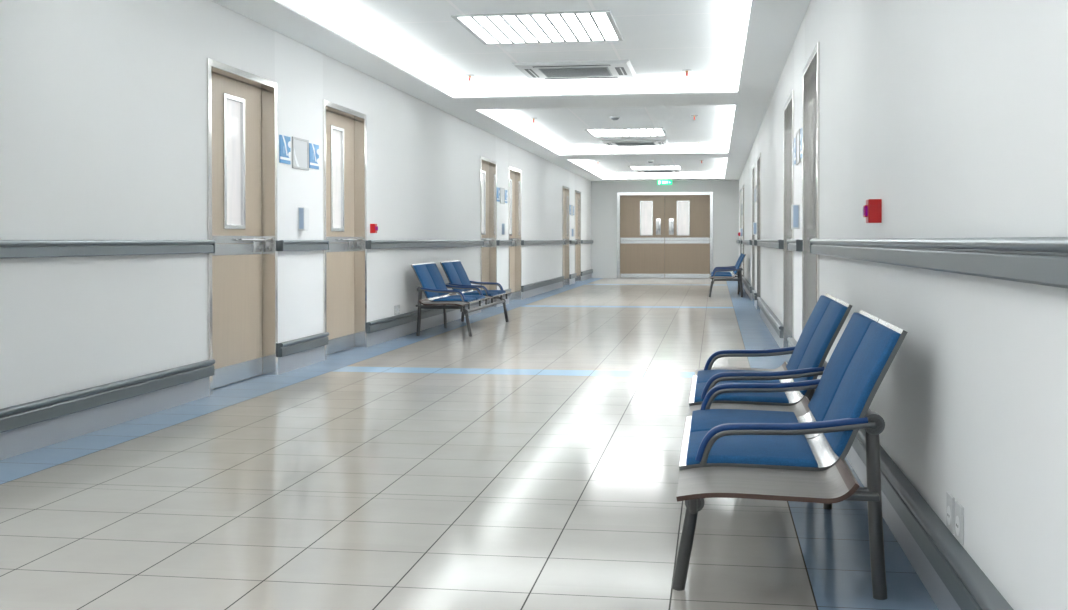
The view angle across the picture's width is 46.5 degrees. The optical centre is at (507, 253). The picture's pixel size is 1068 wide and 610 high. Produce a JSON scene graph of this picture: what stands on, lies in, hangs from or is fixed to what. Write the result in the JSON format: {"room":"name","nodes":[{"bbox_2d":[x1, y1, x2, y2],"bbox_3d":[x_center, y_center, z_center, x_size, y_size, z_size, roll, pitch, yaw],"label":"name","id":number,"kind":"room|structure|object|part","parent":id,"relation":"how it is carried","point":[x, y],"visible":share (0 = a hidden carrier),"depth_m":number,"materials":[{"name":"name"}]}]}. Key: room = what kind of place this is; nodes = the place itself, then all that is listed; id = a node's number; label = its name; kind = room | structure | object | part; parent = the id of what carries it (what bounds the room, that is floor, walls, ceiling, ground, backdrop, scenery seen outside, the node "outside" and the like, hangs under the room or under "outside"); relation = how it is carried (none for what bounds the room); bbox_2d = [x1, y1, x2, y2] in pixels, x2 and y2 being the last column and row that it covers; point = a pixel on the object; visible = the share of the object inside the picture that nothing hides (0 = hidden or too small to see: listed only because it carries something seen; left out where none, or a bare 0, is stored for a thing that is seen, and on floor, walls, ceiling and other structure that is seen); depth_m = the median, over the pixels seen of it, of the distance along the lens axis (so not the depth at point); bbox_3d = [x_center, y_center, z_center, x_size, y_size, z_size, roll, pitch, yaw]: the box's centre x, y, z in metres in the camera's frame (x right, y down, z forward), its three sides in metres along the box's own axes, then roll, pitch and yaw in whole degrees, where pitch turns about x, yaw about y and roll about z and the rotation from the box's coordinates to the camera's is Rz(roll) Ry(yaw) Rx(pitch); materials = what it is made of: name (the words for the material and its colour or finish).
{"room":"hospital interior","nodes":[
{"label":"hospital interior","id":0,"kind":"room"},
{"bbox_2d":[0,0,590,408],"bbox_3d":[-1.359,-0.582,13.198,0.250,2.989,43.600,0,1,9],"label":"wall","id":1,"kind":"structure","parent":0,"point":[103,103],"depth_m":7.72,"materials":[{"name":"grey paint"}]},
{"bbox_2d":[0,240,214,258],"bbox_3d":[-3.397,0.043,0.046,0.064,0.089,16.931,0,1,9],"label":"handrail","id":2,"kind":"object","parent":1,"relation":"attached to","point":[8,248],"visible":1,"depth_m":6.81,"materials":[{"name":"grey metal"}]},
{"bbox_2d":[207,58,277,394],"bbox_3d":[-2.000,-0.185,9.069,0.185,2.285,1.329,0,1,9],"label":"door","id":3,"kind":"structure","parent":1,"relation":"in","point":[242,271],"depth_m":9.27,"materials":[{"name":"beige wood"}]},
{"bbox_3d":[-2.015,0.882,9.083,0.003,0.134,1.219,0,1,9],"label":"kick plate","id":4,"kind":"part","parent":3,"relation":"part of","materials":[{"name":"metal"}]},
{"bbox_3d":[-1.933,-0.063,9.386,0.063,0.110,0.499,0,1,9],"label":"handle","id":5,"kind":"part","parent":3,"relation":"part of","materials":[{"name":"silver metal"}]},
{"bbox_2d":[279,135,290,163],"bbox_3d":[-1.776,-0.827,9.907,0.010,0.220,0.240,0,1,9],"label":"wall sign","id":6,"kind":"object","parent":1,"relation":"attached to","point":[284,141],"visible":1,"depth_m":9.88,"materials":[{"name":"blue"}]},
{"bbox_2d":[0,273,591,459],"bbox_3d":[-1.242,0.844,13.102,0.018,0.140,43.378,0,1,9],"label":"trim","id":7,"kind":"structure","parent":1,"relation":"attached to","point":[14,442],"depth_m":7.45,"materials":[{"name":"grey plastic"}]},
{"bbox_2d":[0,269,592,432],"bbox_3d":[-1.222,0.721,13.097,0.058,0.110,43.378,0,1,9],"label":"baseboard","id":8,"kind":"structure","parent":1,"relation":"attached to","point":[25,414],"depth_m":7.35,"materials":[{"name":"grey plastic"}]},
{"bbox_2d":[292,136,308,170],"bbox_3d":[-1.714,-0.824,10.270,0.014,0.255,0.395,0,1,9],"label":"notice board","id":9,"kind":"object","parent":1,"relation":"attached to","point":[300,147],"visible":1,"depth_m":10.27,"materials":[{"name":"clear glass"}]},
{"bbox_3d":[-1.717,-0.824,10.270,0.008,0.235,0.375,0,1,9],"label":"panel","id":10,"kind":"part","parent":9,"relation":"part of","materials":[{"name":"clear glass"}]},
{"bbox_2d":[277,240,328,250],"bbox_3d":[-1.687,-0.067,10.294,0.064,0.089,1.184,0,1,9],"label":"handrail","id":11,"kind":"object","parent":1,"relation":"attached to","point":[282,245],"visible":1,"depth_m":10.18,"materials":[{"name":"grey metal"}]},
{"bbox_2d":[298,207,308,229],"bbox_3d":[-1.686,-0.287,10.327,0.059,0.190,0.203,0,1,9],"label":"soap dispenser","id":12,"kind":"object","parent":1,"relation":"attached to","point":[303,212],"visible":1,"depth_m":10.23,"materials":[{"name":"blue plastic"}]},
{"bbox_3d":[-1.700,-0.288,10.230,0.039,0.170,0.007,0,1,9],"label":"panel","id":13,"kind":"part","parent":12,"relation":"part of","materials":[{"name":"grey"}]},
{"bbox_2d":[309,143,318,169],"bbox_3d":[-1.656,-0.830,10.627,0.010,0.210,0.240,0,1,9],"label":"wall sign","id":14,"kind":"object","parent":1,"relation":"attached to","point":[313,148],"visible":1,"depth_m":10.60,"materials":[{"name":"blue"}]},
{"bbox_2d":[323,100,366,359],"bbox_3d":[-1.586,-0.212,11.551,0.185,2.285,1.329,0,1,9],"label":"door","id":15,"kind":"structure","parent":1,"relation":"in","point":[344,129],"depth_m":11.81,"materials":[{"name":"beige wood"}]},
{"bbox_3d":[-1.600,0.855,11.565,0.003,0.134,1.219,0,1,9],"label":"kick plate","id":16,"kind":"part","parent":15,"relation":"part of","materials":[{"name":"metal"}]},
{"bbox_3d":[-1.519,-0.090,11.868,0.063,0.110,0.499,0,1,9],"label":"handle","id":17,"kind":"part","parent":15,"relation":"part of","materials":[{"name":"silver metal"}]},
{"bbox_2d":[370,224,377,232],"bbox_3d":[-1.334,-0.249,12.406,0.068,0.093,0.092,0,1,9],"label":"fire alarm","id":18,"kind":"object","parent":1,"relation":"attached to","point":[373,227],"visible":1,"depth_m":12.37,"materials":[{"name":"red plastic"}]},
{"bbox_2d":[367,240,483,248],"bbox_3d":[-0.873,-0.119,15.172,0.064,0.089,6.042,0,1,9],"label":"handrail","id":19,"kind":"object","parent":1,"relation":"attached to","point":[371,244],"visible":1,"depth_m":14.22,"materials":[{"name":"grey metal"}]},
{"bbox_2d":[480,156,496,311],"bbox_3d":[-0.372,-0.290,18.825,0.185,2.285,1.329,0,1,9],"label":"door","id":20,"kind":"structure","parent":1,"relation":"in","point":[488,167],"depth_m":19.37,"materials":[{"name":"beige wood"}]},
{"bbox_2d":[497,187,499,201],"bbox_3d":[-0.148,-0.932,19.664,0.010,0.220,0.240,0,1,9],"label":"wall sign","id":21,"kind":"object","parent":1,"relation":"attached to","point":[498,189],"visible":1,"depth_m":19.66,"materials":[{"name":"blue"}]},
{"bbox_2d":[500,187,504,203],"bbox_3d":[-0.086,-0.928,20.026,0.014,0.255,0.395,0,1,9],"label":"notice board","id":22,"kind":"object","parent":1,"relation":"attached to","point":[502,190],"visible":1,"depth_m":20.04,"materials":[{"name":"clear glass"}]},
{"bbox_3d":[-0.088,-0.928,20.026,0.008,0.235,0.375,0,1,9],"label":"panel","id":23,"kind":"part","parent":22,"relation":"part of","materials":[{"name":"clear glass"}]},
{"bbox_2d":[502,223,505,234],"bbox_3d":[-0.058,-0.391,20.084,0.059,0.190,0.203,0,1,9],"label":"soap dispenser","id":24,"kind":"object","parent":1,"relation":"attached to","point":[503,224],"visible":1,"depth_m":19.99,"materials":[{"name":"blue plastic"}]},
{"bbox_2d":[497,240,511,245],"bbox_3d":[-0.059,-0.171,20.050,0.064,0.089,1.184,0,1,9],"label":"handrail","id":25,"kind":"object","parent":1,"relation":"attached to","point":[499,242],"visible":1,"depth_m":19.91,"materials":[{"name":"grey metal"}]},
{"bbox_2d":[508,166,520,302],"bbox_3d":[0.042,-0.317,21.308,0.185,2.285,1.329,0,1,9],"label":"door","id":26,"kind":"structure","parent":1,"relation":"in","point":[514,175],"depth_m":21.88,"materials":[{"name":"beige wood"}]},
{"bbox_3d":[0.028,0.751,21.322,0.003,0.134,1.219,0,1,9],"label":"kick plate","id":27,"kind":"part","parent":26,"relation":"part of","materials":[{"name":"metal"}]},
{"bbox_2d":[521,240,564,244],"bbox_3d":[0.755,-0.223,24.929,0.064,0.089,6.042,0,1,9],"label":"handrail","id":28,"kind":"object","parent":1,"relation":"attached to","point":[523,242],"visible":1,"depth_m":24.17,"materials":[{"name":"grey metal"}]},
{"bbox_2d":[562,185,569,284],"bbox_3d":[1.256,-0.394,28.582,0.185,2.285,1.329,0,1,9],"label":"door","id":29,"kind":"structure","parent":1,"relation":"in","point":[565,190],"depth_m":29.17,"materials":[{"name":"beige wood"}]},
{"bbox_2d":[574,190,580,280],"bbox_3d":[1.670,-0.421,31.064,0.185,2.285,1.329,0,1,9],"label":"door","id":30,"kind":"structure","parent":1,"relation":"in","point":[577,194],"depth_m":31.66,"materials":[{"name":"beige wood"}]},
{"bbox_2d":[581,240,592,243],"bbox_3d":[2.118,-0.311,33.093,0.064,0.089,2.813,0,1,9],"label":"handrail","id":31,"kind":"object","parent":1,"relation":"attached to","point":[582,241],"visible":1,"depth_m":32.73,"materials":[{"name":"grey metal"}]},
{"bbox_2d":[0,278,938,609],"bbox_3d":[0.738,0.975,12.764,4.632,0.120,43.800,0,1,9],"label":"floor","id":32,"kind":"structure","parent":0,"point":[529,461],"depth_m":5.13,"materials":[{"name":"white tile"}]},
{"bbox_2d":[411,260,511,336],"bbox_3d":[-0.522,0.501,14.824,0.677,0.793,3.300,0,1,9],"label":"bench","id":33,"kind":"object","parent":32,"relation":"on","point":[437,295],"visible":1,"depth_m":14.28,"materials":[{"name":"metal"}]},
{"bbox_3d":[-0.975,0.650,13.665,0.063,0.517,0.041,0,1,9],"label":"leg","id":34,"kind":"part","parent":33,"relation":"part of","materials":[{"name":"metal"}]},
{"bbox_3d":[-0.722,0.462,13.595,0.509,0.154,0.028,0,1,9],"label":"armrest","id":35,"kind":"part","parent":33,"relation":"part of","materials":[{"name":"grey metal"}]},
{"bbox_3d":[-0.753,0.640,14.864,0.055,0.511,0.034,0,1,9],"label":"leg","id":36,"kind":"part","parent":33,"relation":"part of","materials":[{"name":"metal"}]},
{"bbox_3d":[-0.574,0.625,16.071,0.063,0.517,0.041,0,1,9],"label":"leg","id":37,"kind":"part","parent":33,"relation":"part of","materials":[{"name":"metal"}]},
{"bbox_3d":[-0.552,0.451,14.618,0.509,0.154,0.028,0,1,9],"label":"armrest","id":38,"kind":"part","parent":33,"relation":"part of","materials":[{"name":"grey metal"}]},
{"bbox_3d":[-0.430,0.770,13.575,0.084,0.281,0.039,0,1,9],"label":"leg","id":39,"kind":"part","parent":33,"relation":"part of","materials":[{"name":"metal"}]},
{"bbox_3d":[-0.313,0.436,16.051,0.509,0.154,0.028,0,1,9],"label":"armrest","id":40,"kind":"part","parent":33,"relation":"part of","materials":[{"name":"grey metal"}]},
{"bbox_3d":[-0.028,0.745,15.981,0.084,0.281,0.039,0,1,9],"label":"leg","id":41,"kind":"part","parent":33,"relation":"part of","materials":[{"name":"metal"}]},
{"bbox_2d":[709,253,745,296],"bbox_3d":[4.240,0.399,24.035,0.677,0.793,3.300,0,1,9],"label":"bench","id":42,"kind":"object","parent":32,"relation":"on","point":[737,270],"visible":1,"depth_m":22.85,"materials":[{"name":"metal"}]},
{"bbox_3d":[4.471,0.538,23.998,0.055,0.511,0.034,0,1,9],"label":"leg","id":43,"kind":"part","parent":42,"relation":"part of","materials":[{"name":"metal"}]},
{"bbox_3d":[4.292,0.548,22.791,0.063,0.517,0.041,0,1,9],"label":"leg","id":44,"kind":"part","parent":42,"relation":"part of","materials":[{"name":"metal"}]},
{"bbox_2d":[672,293,907,599],"bbox_3d":[1.029,0.604,4.884,0.677,0.793,3.300,0,1,9],"label":"bench","id":45,"kind":"object","parent":32,"relation":"on","point":[750,433],"visible":1,"depth_m":3.76,"materials":[{"name":"metal"}]},
{"bbox_3d":[0.536,0.873,3.732,0.084,0.281,0.039,0,1,9],"label":"leg","id":46,"kind":"part","parent":45,"relation":"part of","materials":[{"name":"metal"}]},
{"bbox_3d":[1.229,0.538,6.112,0.509,0.154,0.028,0,1,9],"label":"armrest","id":47,"kind":"part","parent":45,"relation":"part of","materials":[{"name":"blue metal"}]},
{"bbox_3d":[0.990,0.554,4.679,0.509,0.154,0.028,0,1,9],"label":"armrest","id":48,"kind":"part","parent":45,"relation":"part of","materials":[{"name":"grey metal"}]},
{"bbox_3d":[1.059,0.549,5.089,0.509,0.154,0.028,0,1,9],"label":"armrest","id":49,"kind":"part","parent":45,"relation":"part of","materials":[{"name":"grey metal"}]},
{"bbox_3d":[0.819,0.565,3.656,0.509,0.154,0.028,0,1,9],"label":"armrest","id":50,"kind":"part","parent":45,"relation":"part of","materials":[{"name":"grey metal"}]},
{"bbox_3d":[1.483,0.728,6.046,0.063,0.517,0.041,0,1,9],"label":"leg","id":51,"kind":"part","parent":45,"relation":"part of","materials":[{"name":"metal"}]},
{"bbox_3d":[1.260,0.743,4.847,0.055,0.511,0.034,0,1,9],"label":"leg","id":52,"kind":"part","parent":45,"relation":"part of","materials":[{"name":"metal"}]},
{"bbox_3d":[1.081,0.753,3.640,0.063,0.517,0.041,0,1,9],"label":"leg","id":53,"kind":"part","parent":45,"relation":"part of","materials":[{"name":"metal"}]},
{"bbox_2d":[212,0,809,180],"bbox_3d":[0.735,-1.884,12.734,4.032,0.220,43.400,0,1,9],"label":"ceiling","id":54,"kind":"structure","parent":0,"point":[662,39],"depth_m":12.64,"materials":[{"name":"paint"}]},
{"bbox_2d":[279,0,751,95],"bbox_3d":[0.269,-1.778,9.871,3.441,0.030,8.677,0,1,9],"label":"trim","id":55,"kind":"structure","parent":54,"relation":"attached to","point":[286,2],"depth_m":13.82,"materials":[{"name":"white paint"}]},
{"bbox_2d":[451,10,622,44],"bbox_3d":[0.295,-1.922,10.632,1.280,0.018,1.450,0,1,9],"label":"recessed light","id":56,"kind":"object","parent":54,"relation":"in","point":[598,25],"visible":1,"depth_m":10.55,"materials":[{"name":"grey plastic"}]},
{"bbox_2d":[512,60,636,80],"bbox_3d":[0.733,-1.940,13.220,1.202,0.038,1.200,0,1,9],"label":"air conditioner","id":57,"kind":"object","parent":54,"relation":"attached to","point":[610,69],"visible":1,"depth_m":13.03,"materials":[{"name":"grey plastic"}]},
{"bbox_2d":[539,67,612,77],"bbox_3d":[0.733,-1.926,13.220,0.720,0.006,0.680,0,1,9],"label":"grille","id":58,"kind":"object","parent":57,"relation":"attached to","point":[566,71],"depth_m":13.18,"materials":[{"name":"grey"}]},
{"bbox_2d":[479,109,734,153],"bbox_3d":[1.876,-1.881,19.504,3.441,0.030,8.677,0,1,9],"label":"light","id":59,"kind":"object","parent":54,"relation":"attached to","point":[486,113],"depth_m":23.53,"materials":[{"name":"white"}]},
{"bbox_2d":[610,116,619,119],"bbox_3d":[1.580,-1.988,18.269,0.150,0.050,0.150,0,1,9],"label":"smoke detector","id":60,"kind":"object","parent":54,"relation":"attached to","point":[611,117],"visible":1,"depth_m":18.22,"materials":[{"name":"white plastic"}]},
{"bbox_2d":[585,128,666,136],"bbox_3d":[2.010,-2.032,20.909,1.280,0.018,1.450,0,1,9],"label":"recessed light","id":61,"kind":"object","parent":54,"relation":"in","point":[618,132],"visible":1,"depth_m":20.93,"materials":[{"name":"grey plastic"}]},
{"bbox_2d":[601,139,668,146],"bbox_3d":[2.374,-2.045,23.053,1.202,0.038,1.200,0,1,9],"label":"air conditioner","id":62,"kind":"object","parent":54,"relation":"attached to","point":[646,142],"visible":1,"depth_m":22.74,"materials":[{"name":"grey plastic"}]},
{"bbox_2d":[615,142,655,145],"bbox_3d":[2.374,-2.031,23.053,0.720,0.006,0.680,0,1,9],"label":"grille","id":63,"kind":"object","parent":62,"relation":"attached to","point":[618,143],"depth_m":22.89,"materials":[{"name":"grey"}]},
{"bbox_2d":[570,160,726,178],"bbox_3d":[3.484,-1.984,29.137,3.441,0.030,8.677,0,1,9],"label":"light","id":64,"kind":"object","parent":54,"relation":"attached to","point":[570,160],"depth_m":33.24,"materials":[{"name":"white"}]},
{"bbox_2d":[628,165,681,169],"bbox_3d":[3.705,-2.141,31.068,1.280,0.018,1.450,0,1,9],"label":"recessed light","id":65,"kind":"object","parent":54,"relation":"in","point":[679,166],"visible":1,"depth_m":31.03,"materials":[{"name":"grey plastic"}]},
{"bbox_2d":[631,166,679,168],"bbox_3d":[3.705,-2.148,31.068,1.200,0.003,1.370,0,1,9],"label":"diffuser","id":66,"kind":"object","parent":65,"relation":"attached to","point":[632,167],"depth_m":31.02,"materials":[{"name":"white plastic"}]},
{"bbox_2d":[635,169,681,172],"bbox_3d":[3.929,-2.145,32.374,1.202,0.038,1.200,0,1,9],"label":"air conditioner","id":67,"kind":"object","parent":54,"relation":"attached to","point":[673,170],"visible":0.99,"depth_m":32.23,"materials":[{"name":"grey"}]},
{"bbox_2d":[657,180,671,184],"bbox_3d":[4.267,-1.932,33.737,0.400,0.134,0.044,0,1,9],"label":"exit sign","id":68,"kind":"object","parent":54,"relation":"hanging from","point":[659,182],"visible":1,"depth_m":33.72,"materials":[{"name":"green plastic"}]},
{"bbox_2d":[682,69,691,76],"bbox_3d":[1.916,-1.926,13.266,0.100,0.069,0.100,0,1,9],"label":"sprinkler","id":69,"kind":"object","parent":54,"relation":"attached to","point":[686,70],"visible":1,"depth_m":13.25,"materials":[{"name":"red metal"}]},
{"bbox_2d":[591,180,738,277],"bbox_3d":[4.329,-0.810,34.273,4.532,2.989,0.250,0,1,9],"label":"wall","id":70,"kind":"structure","parent":0,"point":[725,192],"depth_m":34.19,"materials":[{"name":"paint"}]},
{"bbox_2d":[617,192,712,277],"bbox_3d":[4.333,-0.500,34.227,2.625,2.370,0.246,0,1,9],"label":"door","id":71,"kind":"structure","parent":70,"relation":"in","point":[660,234],"depth_m":34.17,"materials":[{"name":"brown wood"}]},
{"bbox_3d":[3.721,0.616,34.292,1.212,0.118,0.004,0,1,9],"label":"kick plate","id":72,"kind":"part","parent":71,"relation":"part of","materials":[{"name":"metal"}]},
{"bbox_3d":[4.145,-0.732,34.170,0.137,0.455,0.076,0,1,9],"label":"handle","id":73,"kind":"part","parent":71,"relation":"part of","materials":[{"name":"silver metal"}]},
{"bbox_3d":[4.493,-0.731,34.112,0.137,0.455,0.076,0,1,9],"label":"handle","id":74,"kind":"part","parent":71,"relation":"part of","materials":[{"name":"silver metal"}]},
{"bbox_3d":[4.932,0.617,34.090,1.212,0.118,0.004,0,1,9],"label":"kick plate","id":75,"kind":"part","parent":71,"relation":"part of","materials":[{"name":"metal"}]},
{"bbox_2d":[739,0,1067,609],"bbox_3d":[2.865,-0.579,12.493,0.250,2.989,43.600,0,1,9],"label":"wall","id":76,"kind":"structure","parent":0,"point":[951,114],"depth_m":3.37,"materials":[{"name":"grey paint"}]},
{"bbox_2d":[740,189,741,267],"bbox_3d":[5.800,-0.418,30.375,0.185,2.285,1.329,0,1,9],"label":"door","id":77,"kind":"structure","parent":76,"relation":"in","point":[741,189],"depth_m":29.74,"materials":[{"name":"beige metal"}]},
{"bbox_2d":[742,184,744,285],"bbox_3d":[5.386,-0.392,27.893,0.185,2.285,1.329,0,1,9],"label":"door","id":78,"kind":"structure","parent":76,"relation":"in","point":[743,270],"depth_m":28.50,"materials":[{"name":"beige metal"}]},
{"bbox_2d":[742,240,751,244],"bbox_3d":[4.673,-0.221,24.275,0.064,0.089,6.042,0,1,9],"label":"handrail","id":79,"kind":"object","parent":76,"relation":"attached to","point":[748,242],"visible":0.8,"depth_m":22.86,"materials":[{"name":"grey metal"}]},
{"bbox_2d":[752,163,754,300],"bbox_3d":[4.172,-0.314,20.619,0.185,2.285,1.329,0,1,9],"label":"door","id":80,"kind":"structure","parent":76,"relation":"in","point":[753,167],"depth_m":21.23,"materials":[{"name":"beige wood"}]},
{"bbox_2d":[753,222,756,234],"bbox_3d":[3.869,-0.389,19.429,0.059,0.190,0.203,0,1,9],"label":"soap dispenser","id":81,"kind":"object","parent":76,"relation":"attached to","point":[754,223],"visible":1,"depth_m":19.33,"materials":[{"name":"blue plastic"}]},
{"bbox_2d":[755,185,756,202],"bbox_3d":[3.878,-0.926,19.365,0.014,0.255,0.395,0,1,9],"label":"notice board","id":82,"kind":"object","parent":76,"relation":"attached to","point":[756,185],"visible":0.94,"depth_m":19.36,"materials":[{"name":"clear glass"}]},
{"bbox_2d":[757,152,760,309],"bbox_3d":[3.758,-0.287,18.136,0.185,2.285,1.329,0,1,9],"label":"door frame","id":83,"kind":"structure","parent":76,"relation":"in","point":[759,156],"depth_m":18.75,"materials":[{"name":"silver metal"}]},
{"bbox_2d":[757,239,782,248],"bbox_3d":[3.045,-0.117,14.518,0.064,0.089,6.042,0,1,9],"label":"handrail","id":84,"kind":"object","parent":76,"relation":"attached to","point":[778,244],"visible":1,"depth_m":13.14,"materials":[{"name":"grey metal"}]},
{"bbox_2d":[783,90,793,347],"bbox_3d":[2.544,-0.210,10.862,0.185,2.285,1.329,0,1,9],"label":"door","id":85,"kind":"structure","parent":76,"relation":"in","point":[788,233],"depth_m":11.47,"materials":[{"name":"silver metal"}]},
{"bbox_2d":[787,239,801,251],"bbox_3d":[2.231,-0.064,9.640,0.064,0.089,1.184,0,1,9],"label":"handrail","id":86,"kind":"object","parent":76,"relation":"attached to","point":[792,244],"visible":1,"depth_m":9.32,"materials":[{"name":"grey metal"}]},
{"bbox_2d":[794,137,795,163],"bbox_3d":[2.311,-0.828,9.965,0.010,0.210,0.240,0,1,9],"label":"wall sign","id":87,"kind":"object","parent":76,"relation":"attached to","point":[795,137],"visible":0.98,"depth_m":9.98,"materials":[{"name":"white plastic"}]},
{"bbox_2d":[791,204,799,228],"bbox_3d":[2.241,-0.284,9.672,0.059,0.190,0.203,0,1,9],"label":"soap dispenser","id":88,"kind":"object","parent":76,"relation":"attached to","point":[795,208],"visible":1,"depth_m":9.57,"materials":[{"name":"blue plastic"}]},
{"bbox_3d":[2.223,-0.285,9.576,0.039,0.170,0.007,0,1,9],"label":"panel","id":89,"kind":"part","parent":88,"relation":"part of","materials":[{"name":"blue plastic"}]},
{"bbox_2d":[796,129,800,164],"bbox_3d":[2.250,-0.821,9.608,0.014,0.255,0.395,0,1,9],"label":"notice board","id":90,"kind":"object","parent":76,"relation":"attached to","point":[798,159],"visible":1,"depth_m":9.57,"materials":[{"name":"white paper"}]},
{"bbox_3d":[2.252,-0.821,9.608,0.008,0.235,0.375,0,1,9],"label":"panel","id":91,"kind":"part","parent":90,"relation":"part of","materials":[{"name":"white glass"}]},
{"bbox_2d":[800,128,801,157],"bbox_3d":[2.191,-0.825,9.245,0.010,0.220,0.240,0,1,9],"label":"wall sign","id":92,"kind":"object","parent":76,"relation":"attached to","point":[801,128],"visible":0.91,"depth_m":9.25,"materials":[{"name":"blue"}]},
{"bbox_2d":[802,42,819,330],"bbox_3d":[2.130,-0.183,8.380,0.185,2.285,1.329,0,1,9],"label":"door","id":93,"kind":"structure","parent":76,"relation":"in","point":[810,92],"depth_m":8.99,"materials":[{"name":"silver metal"}]},
{"bbox_2d":[744,285,960,609],"bbox_3d":[2.721,0.846,12.440,0.018,0.140,43.378,0,1,9],"label":"trim","id":94,"kind":"structure","parent":76,"relation":"attached to","point":[932,582],"depth_m":4.10,"materials":[{"name":"grey plastic"}]},
{"bbox_2d":[863,199,881,222],"bbox_3d":[1.441,-0.167,4.907,0.068,0.093,0.092,0,1,9],"label":"fire alarm","id":95,"kind":"object","parent":76,"relation":"attached to","point":[872,210],"visible":1,"depth_m":4.87,"materials":[{"name":"red plastic"}]},
{"bbox_3d":[1.409,-0.167,4.908,0.010,0.038,0.055,0,1,-1],"label":"glass","id":96,"kind":"part","parent":95,"relation":"part of","materials":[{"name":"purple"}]},
{"bbox_2d":[742,277,1012,609],"bbox_3d":[2.701,0.723,12.442,0.058,0.110,43.378,0,1,9],"label":"baseboard","id":97,"kind":"structure","parent":76,"relation":"attached to","point":[971,589],"depth_m":3.49,"materials":[{"name":"grey plastic"}]},
{"bbox_2d":[810,237,1067,288],"bbox_3d":[0.521,0.045,-0.608,0.064,0.089,16.931,0,1,9],"label":"handrail","id":98,"kind":"object","parent":76,"relation":"attached to","point":[1033,260],"visible":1,"depth_m":2.87,"materials":[{"name":"grey metal"}]},
{"bbox_2d":[946,492,954,533],"bbox_3d":[1.217,0.713,3.414,0.010,0.100,0.084,0,1,9],"label":"wall outlet","id":99,"kind":"object","parent":76,"relation":"attached to","point":[950,501],"visible":1,"depth_m":3.39,"materials":[{"name":"grey plastic"}]},
{"bbox_2d":[947,506,950,524],"bbox_3d":[1.213,0.721,3.415,0.002,0.052,0.052,0,1,9],"label":"socket","id":100,"kind":"object","parent":99,"relation":"attached to","point":[948,507],"depth_m":3.41,"materials":[{"name":"grey plastic"}]},
{"bbox_2d":[955,501,963,544],"bbox_3d":[1.196,0.714,3.291,0.010,0.100,0.084,0,1,9],"label":"wall outlet","id":101,"kind":"object","parent":76,"relation":"attached to","point":[959,509],"visible":1,"depth_m":3.27,"materials":[{"name":"grey plastic"}]},
{"bbox_2d":[955,516,959,535],"bbox_3d":[1.193,0.722,3.291,0.002,0.052,0.052,0,1,9],"label":"socket","id":102,"kind":"object","parent":101,"relation":"attached to","point":[957,518],"depth_m":3.29,"materials":[{"name":"grey plastic"}]}
]}

